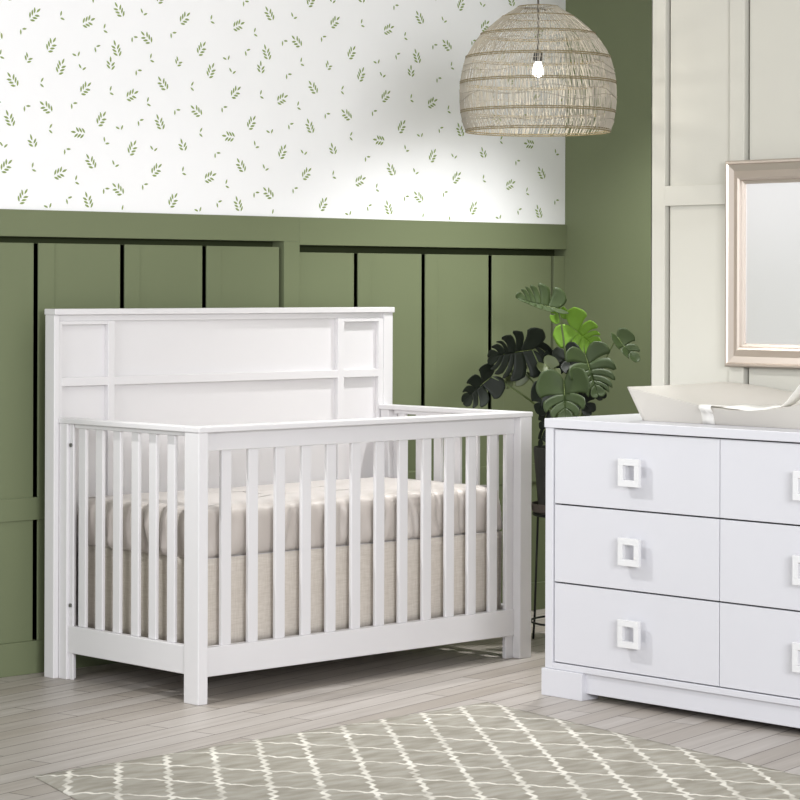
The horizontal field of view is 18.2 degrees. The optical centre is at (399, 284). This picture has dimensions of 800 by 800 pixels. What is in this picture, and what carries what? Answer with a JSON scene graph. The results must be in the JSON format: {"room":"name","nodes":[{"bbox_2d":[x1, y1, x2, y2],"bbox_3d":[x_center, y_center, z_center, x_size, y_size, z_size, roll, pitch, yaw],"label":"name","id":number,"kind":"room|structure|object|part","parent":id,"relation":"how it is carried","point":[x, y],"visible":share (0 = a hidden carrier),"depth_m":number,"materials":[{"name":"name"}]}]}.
{"room":"children's room","nodes":[
{"label":"children's room","id":0,"kind":"room"},
{"bbox_2d":[0,236,553,255],"bbox_3d":[-0.980,-0.051,8.664,4.600,2.700,0.025,0,0,-43],"label":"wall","id":1,"kind":"structure","parent":0,"point":[303,248],"depth_m":9.26,"materials":[{"name":"green paint"}]},
{"bbox_2d":[0,242,33,643],"bbox_3d":[-1.371,0.524,8.239,0.344,1.329,0.058,0,0,-43],"label":"wall panel","id":2,"kind":"object","parent":1,"relation":"attached to","point":[16,259],"depth_m":8.29,"materials":[{"name":"green paint"}]},
{"bbox_2d":[0,497,44,521],"bbox_3d":[-1.533,0.747,8.078,2.994,0.075,0.060,0,0,-43],"label":"trim","id":3,"kind":"structure","parent":1,"relation":"attached to","point":[32,508],"depth_m":8.30,"materials":[{"name":"green paint"}]},
{"bbox_2d":[32,243,54,639],"bbox_3d":[-1.208,0.525,8.390,0.066,1.329,0.062,0,0,-43],"label":"trim","id":4,"kind":"structure","parent":1,"relation":"attached to","point":[45,294],"depth_m":8.36,"materials":[{"name":"green paint"}]},
{"bbox_2d":[32,243,119,639],"bbox_3d":[-1.109,0.525,8.487,0.343,1.329,0.058,0,0,-43],"label":"wall panel","id":5,"kind":"object","parent":1,"relation":"attached to","point":[87,276],"depth_m":8.48,"materials":[{"name":"green paint"}]},
{"bbox_2d":[120,244,139,307],"bbox_3d":[-0.947,0.526,8.638,0.066,1.329,0.062,0,0,-43],"label":"trim","id":6,"kind":"structure","parent":1,"relation":"attached to","point":[131,265],"depth_m":8.61,"materials":[{"name":"green paint"}]},
{"bbox_2d":[120,245,201,307],"bbox_3d":[-0.847,0.526,8.735,0.345,1.329,0.058,0,0,-43],"label":"wall panel","id":7,"kind":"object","parent":1,"relation":"attached to","point":[170,275],"depth_m":8.73,"materials":[{"name":"green paint"}]},
{"bbox_2d":[202,246,220,307],"bbox_3d":[-0.684,0.526,8.887,0.066,1.329,0.062,0,0,-43],"label":"trim","id":8,"kind":"structure","parent":1,"relation":"attached to","point":[212,260],"depth_m":8.86,"materials":[{"name":"green paint"}]},
{"bbox_2d":[202,246,278,307],"bbox_3d":[-0.585,0.527,8.983,0.341,1.329,0.058,0,0,-43],"label":"wall panel","id":9,"kind":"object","parent":1,"relation":"attached to","point":[249,275],"depth_m":8.98,"materials":[{"name":"green paint"}]},
{"bbox_2d":[0,581,544,677],"bbox_3d":[-0.987,1.244,8.598,4.505,0.109,0.067,0,0,-43],"label":"trim","id":10,"kind":"structure","parent":1,"relation":"attached to","point":[26,657],"depth_m":8.33,"materials":[{"name":"green paint"}]},
{"bbox_2d":[0,0,565,223],"bbox_3d":[-0.984,-0.825,8.601,4.505,1.152,0.059,0,0,-43],"label":"wall","id":11,"kind":"structure","parent":1,"relation":"attached to","point":[350,109],"depth_m":9.03,"materials":[{"name":"white paper"}]},
{"bbox_2d":[0,209,565,249],"bbox_3d":[-0.983,-0.199,8.598,4.505,0.102,0.067,0,0,-43],"label":"trim","id":12,"kind":"structure","parent":1,"relation":"attached to","point":[13,222],"depth_m":9.08,"materials":[{"name":"green paint"}]},
{"bbox_2d":[272,241,299,307],"bbox_3d":[-0.419,0.517,9.134,0.075,1.350,0.067,0,0,-43],"label":"trim","id":13,"kind":"structure","parent":1,"relation":"attached to","point":[289,251],"depth_m":9.10,"materials":[{"name":"green paint"}]},
{"bbox_2d":[299,252,353,306],"bbox_3d":[-0.294,0.537,9.258,0.278,1.311,0.058,0,0,-43],"label":"wall panel","id":14,"kind":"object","parent":1,"relation":"attached to","point":[326,279],"depth_m":9.24,"materials":[{"name":"green paint"}]},
{"bbox_2d":[354,253,370,306],"bbox_3d":[-0.156,0.537,9.386,0.066,1.311,0.062,0,0,-43],"label":"trim","id":15,"kind":"structure","parent":1,"relation":"attached to","point":[363,282],"depth_m":9.36,"materials":[{"name":"green paint"}]},
{"bbox_2d":[354,253,421,471],"bbox_3d":[-0.060,0.537,9.480,0.334,1.311,0.058,0,0,-43],"label":"wall panel","id":16,"kind":"object","parent":1,"relation":"attached to","point":[395,278],"depth_m":9.51,"materials":[{"name":"green paint"}]},
{"bbox_2d":[421,254,437,469],"bbox_3d":[0.099,0.538,9.628,0.066,1.311,0.062,0,0,-43],"label":"trim","id":17,"kind":"structure","parent":1,"relation":"attached to","point":[430,290],"depth_m":9.60,"materials":[{"name":"green paint"}]},
{"bbox_2d":[421,254,487,468],"bbox_3d":[0.200,0.538,9.726,0.349,1.311,0.058,0,0,-43],"label":"wall panel","id":18,"kind":"object","parent":1,"relation":"attached to","point":[462,326],"depth_m":9.72,"materials":[{"name":"green paint"}]},
{"bbox_2d":[408,463,535,484],"bbox_3d":[0.130,0.752,9.652,1.436,0.075,0.060,0,0,-43],"label":"trim","id":19,"kind":"structure","parent":1,"relation":"attached to","point":[483,470],"depth_m":9.80,"materials":[{"name":"green paint"}]},
{"bbox_2d":[488,255,503,585],"bbox_3d":[0.365,0.539,9.879,0.066,1.311,0.062,0,0,-43],"label":"trim","id":20,"kind":"structure","parent":1,"relation":"attached to","point":[496,276],"depth_m":9.86,"materials":[{"name":"green paint"}]},
{"bbox_2d":[488,255,550,582],"bbox_3d":[0.464,0.539,9.976,0.343,1.311,0.058,0,0,-43],"label":"wall panel","id":21,"kind":"object","parent":1,"relation":"attached to","point":[520,272],"depth_m":9.98,"materials":[{"name":"green paint"}]},
{"bbox_2d":[551,256,564,413],"bbox_3d":[0.624,0.539,10.128,0.064,1.311,0.058,0,0,-43],"label":"trim","id":22,"kind":"structure","parent":1,"relation":"attached to","point":[557,262],"depth_m":10.10,"materials":[{"name":"green paint"}]},
{"bbox_2d":[0,609,799,799],"bbox_3d":[0.575,1.334,5.090,7.350,0.060,7.360,0,0,-43],"label":"floor","id":23,"kind":"structure","parent":0,"point":[115,712],"depth_m":7.65,"materials":[{"name":"grey wood"}]},
{"bbox_2d":[44,307,532,705],"bbox_3d":[-0.349,0.692,8.501,1.538,1.219,0.793,0,0,-43],"label":"crib","id":24,"kind":"object","parent":23,"relation":"on","point":[138,401],"visible":0.98,"depth_m":8.34,"materials":[{"name":"white paint"}]},
{"bbox_3d":[-1.151,0.699,8.249,0.022,1.199,0.052,0,0,-43],"label":"post","id":25,"kind":"part","parent":24,"relation":"part of","materials":[{"name":"white paint"}]},
{"bbox_3d":[-1.129,0.610,8.251,0.013,0.978,0.018,0,0,-43],"label":"moulding","id":26,"kind":"part","parent":24,"relation":"part of","materials":[{"name":"white paint"}]},
{"bbox_3d":[-1.097,0.878,8.232,0.040,0.842,0.044,0,0,-43],"label":"post","id":27,"kind":"part","parent":24,"relation":"part of","materials":[{"name":"white paint"}]},
{"bbox_3d":[-1.060,0.127,8.315,0.200,0.012,0.018,0,0,-43],"label":"moulding","id":28,"kind":"part","parent":24,"relation":"part of","materials":[{"name":"white paint"}]},
{"bbox_3d":[-0.978,0.610,8.393,0.028,0.978,0.020,0,0,-43],"label":"moulding","id":29,"kind":"part","parent":24,"relation":"part of","materials":[{"name":"white paint"}]},
{"bbox_3d":[-0.881,0.449,8.011,0.052,0.017,0.660,0,0,-43],"label":"rail","id":30,"kind":"part","parent":24,"relation":"part of","materials":[{"name":"white paint"}]},
{"bbox_3d":[-0.870,1.167,7.992,0.028,0.089,0.618,0,0,-43],"label":"rail","id":31,"kind":"part","parent":24,"relation":"part of","materials":[{"name":"white paint"}]},
{"bbox_3d":[-0.857,0.464,7.985,0.024,0.014,0.592,0,0,-43],"label":"rail","id":32,"kind":"part","parent":24,"relation":"part of","materials":[{"name":"white paint"}]},
{"bbox_3d":[-0.623,0.879,7.750,0.066,0.842,0.072,0,0,-43],"label":"post","id":33,"kind":"part","parent":24,"relation":"part of","materials":[{"name":"white paint"}]},
{"bbox_3d":[-0.607,0.601,8.770,1.520,0.998,0.018,0,0,-43],"label":"headboard","id":34,"kind":"part","parent":24,"relation":"part of","materials":[{"name":"white paint"}]},
{"bbox_3d":[-0.602,0.112,8.752,1.465,0.021,0.011,0,0,-43],"label":"moulding","id":35,"kind":"part","parent":24,"relation":"part of","materials":[{"name":"white paint"}]},
{"bbox_3d":[-0.604,0.324,8.746,1.432,0.029,0.018,0,0,-43],"label":"moulding","id":36,"kind":"part","parent":24,"relation":"part of","materials":[{"name":"white paint"}]},
{"bbox_2d":[78,531,501,645],"bbox_3d":[-0.354,1.000,8.503,1.367,0.277,0.644,0,0,-43],"label":"skirt","id":37,"kind":"object","parent":24,"relation":"hanging from","point":[265,561],"visible":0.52,"depth_m":8.15,"materials":[{"name":"fabric"}]},
{"bbox_3d":[-0.848,0.999,8.037,0.010,0.277,0.634,0,0,-43],"label":"panel","id":38,"kind":"part","parent":37,"relation":"part of","materials":[{"name":"fabric"}]},
{"bbox_3d":[-0.137,1.001,8.273,1.348,0.277,0.009,0,0,-43],"label":"panel","id":39,"kind":"part","parent":37,"relation":"part of","materials":[{"name":"fabric"}]},
{"bbox_3d":[0.137,1.002,8.970,0.010,0.277,0.634,0,0,-43],"label":"panel","id":40,"kind":"part","parent":37,"relation":"part of","materials":[{"name":"fabric"}]},
{"bbox_2d":[77,477,502,557],"bbox_3d":[-0.354,0.780,8.504,1.412,0.163,0.658,0,0,-43],"label":"mattress","id":41,"kind":"object","parent":24,"relation":"on","point":[265,492],"visible":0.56,"depth_m":8.20,"materials":[{"name":"beige fabric"}]},
{"bbox_3d":[-0.223,0.612,9.108,0.031,0.978,0.020,0,0,-43],"label":"moulding","id":42,"kind":"part","parent":24,"relation":"part of","materials":[{"name":"white paint"}]},
{"bbox_3d":[-0.104,0.451,8.239,1.495,0.017,0.077,0,0,-43],"label":"rail","id":43,"kind":"part","parent":24,"relation":"part of","materials":[{"name":"white paint"}]},
{"bbox_3d":[-0.119,1.177,8.240,1.396,0.091,0.034,0,0,-43],"label":"rail","id":44,"kind":"part","parent":24,"relation":"part of","materials":[{"name":"white paint"}]},
{"bbox_3d":[-0.119,0.490,8.241,1.396,0.060,0.034,0,0,-43],"label":"rail","id":45,"kind":"part","parent":24,"relation":"part of","materials":[{"name":"white paint"}]},
{"bbox_3d":[-0.140,0.130,9.186,0.196,0.012,0.018,0,0,-43],"label":"moulding","id":46,"kind":"part","parent":24,"relation":"part of","materials":[{"name":"white paint"}]},
{"bbox_3d":[-0.078,0.613,9.246,0.023,0.978,0.018,0,0,-43],"label":"moulding","id":47,"kind":"part","parent":24,"relation":"part of","materials":[{"name":"white paint"}]},
{"bbox_3d":[-0.044,0.881,9.230,0.040,0.842,0.044,0,0,-43],"label":"post","id":48,"kind":"part","parent":24,"relation":"part of","materials":[{"name":"white paint"}]},
{"bbox_3d":[-0.063,0.702,9.279,0.046,1.199,0.052,0,0,-43],"label":"post","id":49,"kind":"part","parent":24,"relation":"part of","materials":[{"name":"white paint"}]},
{"bbox_3d":[0.191,0.468,8.977,0.024,0.014,0.592,0,0,-43],"label":"rail","id":50,"kind":"part","parent":24,"relation":"part of","materials":[{"name":"white paint"}]},
{"bbox_3d":[0.166,0.452,9.003,0.052,0.017,0.660,0,0,-43],"label":"rail","id":51,"kind":"part","parent":24,"relation":"part of","materials":[{"name":"white paint"}]},
{"bbox_3d":[0.402,0.882,8.720,0.093,0.842,0.072,0,0,-43],"label":"post","id":52,"kind":"part","parent":24,"relation":"part of","materials":[{"name":"white paint"}]},
{"bbox_2d":[34,702,799,799],"bbox_3d":[0.217,1.296,6.068,2.415,0.013,2.393,0,0,-43],"label":"rug","id":53,"kind":"object","parent":23,"relation":"on","point":[486,750],"visible":1,"depth_m":6.63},
{"bbox_2d":[531,501,545,638],"bbox_3d":[0.638,1.050,9.100,0.328,0.508,0.328,0,0,-43],"label":"plant stand","id":54,"kind":"object","parent":23,"relation":"on","point":[538,510],"visible":0.2,"depth_m":9.17,"materials":[{"name":"black metal"}]},
{"bbox_3d":[0.499,1.068,9.175,0.026,0.470,0.008,0,0,29],"label":"leg","id":55,"kind":"part","parent":54,"relation":"part of","materials":[{"name":"black metal"}]},
{"bbox_2d":[531,501,545,514],"bbox_3d":[0.639,0.813,9.100,0.320,0.034,0.320,0,0,-43],"label":"tray","id":56,"kind":"object","parent":54,"relation":"on","point":[537,509],"depth_m":9.03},
{"bbox_2d":[534,445,545,504],"bbox_3d":[0.639,0.703,9.100,0.304,0.222,0.304,0,0,-43],"label":"pot","id":57,"kind":"object","parent":54,"relation":"on","point":[539,452],"depth_m":9.04,"materials":[{"name":"black ceramic"}]},
{"bbox_2d":[461,283,639,504],"bbox_3d":[0.550,0.404,9.020,0.544,0.819,0.392,0,0,-43],"label":"monstera","id":58,"kind":"object","parent":54,"relation":"on","point":[584,381],"visible":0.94,"depth_m":9.03,"materials":[{"name":"plant"}]},
{"bbox_2d":[541,414,799,727],"bbox_3d":[1.119,0.866,7.585,0.536,0.879,1.423,0,0,-43],"label":"dresser","id":59,"kind":"object","parent":23,"relation":"on","point":[672,549],"visible":0.99,"depth_m":7.56,"materials":[{"name":"white paint"}]},
{"bbox_3d":[0.710,1.071,7.651,0.034,0.085,0.085,0,0,-43],"label":"handle","id":60,"kind":"part","parent":59,"relation":"part of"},
{"bbox_3d":[0.711,0.577,7.651,0.034,0.085,0.085,0,0,-43],"label":"handle","id":61,"kind":"part","parent":59,"relation":"part of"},
{"bbox_3d":[0.711,0.820,7.651,0.034,0.085,0.085,0,0,-43],"label":"handle","id":62,"kind":"part","parent":59,"relation":"part of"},
{"bbox_3d":[0.734,0.576,7.678,0.035,0.234,0.668,0,0,-43],"label":"drawer","id":63,"kind":"part","parent":59,"relation":"part of","materials":[{"name":"white paint"}]},
{"bbox_3d":[0.733,0.819,7.678,0.035,0.243,0.668,0,0,-43],"label":"drawer","id":64,"kind":"part","parent":59,"relation":"part of","materials":[{"name":"white paint"}]},
{"bbox_3d":[0.732,1.070,7.678,0.035,0.249,0.668,0,0,-43],"label":"drawer","id":65,"kind":"part","parent":59,"relation":"part of","materials":[{"name":"white paint"}]},
{"bbox_2d":[627,382,799,428],"bbox_3d":[1.153,0.348,7.617,0.419,0.156,0.928,0,0,-43],"label":"changing pad","id":66,"kind":"object","parent":59,"relation":"on","point":[718,403],"visible":1,"depth_m":7.69,"materials":[{"name":"plastic"}]},
{"bbox_3d":[1.194,0.577,7.191,0.035,0.234,0.666,0,0,-43],"label":"drawer","id":67,"kind":"part","parent":59,"relation":"part of","materials":[{"name":"white paint"}]},
{"bbox_3d":[1.193,0.821,7.191,0.035,0.243,0.666,0,0,-43],"label":"drawer","id":68,"kind":"part","parent":59,"relation":"part of","materials":[{"name":"white paint"}]},
{"bbox_3d":[1.193,1.072,7.191,0.035,0.249,0.666,0,0,-43],"label":"drawer","id":69,"kind":"part","parent":59,"relation":"part of","materials":[{"name":"white paint"}]},
{"bbox_3d":[1.171,0.822,7.165,0.034,0.085,0.085,0,0,-43],"label":"handle","id":70,"kind":"part","parent":59,"relation":"part of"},
{"bbox_3d":[1.170,1.073,7.165,0.034,0.085,0.085,0,0,-43],"label":"handle","id":71,"kind":"part","parent":59,"relation":"part of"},
{"bbox_3d":[1.172,0.578,7.165,0.034,0.085,0.085,0,0,-43],"label":"handle","id":72,"kind":"part","parent":59,"relation":"part of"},
{"bbox_2d":[554,0,651,415],"bbox_3d":[1.170,-0.044,9.643,0.060,2.700,1.560,0,0,-43],"label":"wall","id":73,"kind":"structure","parent":0,"point":[607,254],"depth_m":9.92,"materials":[{"name":"green paint"}]},
{"bbox_3d":[0.257,-1.427,7.398,4.650,0.060,3.560,0,0,-43],"label":"ceiling","id":74,"kind":"structure","parent":0,"visible":0},
{"bbox_2d":[459,0,616,136],"bbox_3d":[0.455,-0.949,8.200,0.520,0.895,0.519,0,0,24],"label":"pendant lamp","id":75,"kind":"object","parent":74,"relation":"hanging from","point":[467,91],"visible":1,"depth_m":8.08,"materials":[{"name":"wicker"}]},
{"bbox_2d":[533,51,541,61],"bbox_3d":[0.454,-0.751,8.200,0.033,0.036,0.033,0,0,-43],"label":"socket","id":76,"kind":"object","parent":75,"relation":"attached to","point":[537,54],"depth_m":8.19,"materials":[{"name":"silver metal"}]},
{"bbox_3d":[0.455,-1.073,8.200,0.006,0.622,0.006,0,0,-43],"label":"cord","id":77,"kind":"part","parent":75,"relation":"part of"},
{"bbox_3d":[0.454,-0.708,8.200,0.038,0.052,0.038,0,0,-43],"label":"bulb","id":78,"kind":"part","parent":75,"relation":"part of","materials":[{"name":"white glass"}]},
{"bbox_3d":[2.678,-0.040,7.270,1.135,2.700,4.040,0,0,-43],"label":"wall","id":79,"kind":"structure","parent":0,"visible":0},
{"bbox_2d":[651,0,670,385],"bbox_3d":[1.284,-0.044,8.698,1.175,2.700,0.060,0,0,-43],"label":"trim","id":80,"kind":"structure","parent":79,"relation":"attached to","point":[661,9],"depth_m":8.29,"materials":[{"name":"beige paint"}]},
{"bbox_2d":[665,184,724,205],"bbox_3d":[2.267,-0.290,6.843,0.050,0.066,3.986,0,0,-43],"label":"trim","id":81,"kind":"structure","parent":79,"relation":"attached to","point":[712,194],"depth_m":8.18,"materials":[{"name":"beige paint"}]},
{"bbox_2d":[670,205,728,384],"bbox_3d":[0.997,0.462,8.191,0.036,1.446,0.261,0,0,-43],"label":"wall panel","id":82,"kind":"object","parent":79,"relation":"attached to","point":[697,232],"depth_m":8.19,"materials":[{"name":"beige paint"}]},
{"bbox_2d":[670,0,729,185],"bbox_3d":[1.001,-0.821,8.191,0.036,0.988,0.261,0,0,-43],"label":"wall panel","id":83,"kind":"object","parent":79,"relation":"attached to","point":[700,29],"depth_m":8.18,"materials":[{"name":"beige paint"}]},
{"bbox_2d":[729,0,749,383],"bbox_3d":[1.104,-0.065,8.070,0.050,2.500,0.060,0,0,-43],"label":"trim","id":84,"kind":"structure","parent":79,"relation":"attached to","point":[739,9],"depth_m":8.05,"materials":[{"name":"beige paint"}]},
{"bbox_2d":[725,158,799,368],"bbox_3d":[1.331,-0.067,7.772,0.030,0.664,0.802,0,0,-43],"label":"wall mirror","id":85,"kind":"object","parent":79,"relation":"attached to","point":[762,196],"visible":1,"depth_m":7.96,"materials":[{"name":"white mirror"}]},
{"bbox_3d":[1.337,-0.067,7.778,0.006,0.514,0.652,0,0,-43],"label":"glass","id":86,"kind":"part","parent":85,"relation":"part of","materials":[{"name":"white mirror"}]},
{"bbox_2d":[749,367,799,391],"bbox_3d":[1.226,0.463,7.949,0.036,1.446,0.261,0,0,-43],"label":"trim","id":87,"kind":"structure","parent":79,"relation":"attached to","point":[776,378],"depth_m":7.95,"materials":[{"name":"beige paint"}]},
{"bbox_2d":[750,0,799,159],"bbox_3d":[1.230,-0.820,7.949,0.036,0.988,0.261,0,0,-43],"label":"wall panel","id":88,"kind":"object","parent":79,"relation":"attached to","point":[774,24],"depth_m":7.96,"materials":[{"name":"beige paint"}]}
]}

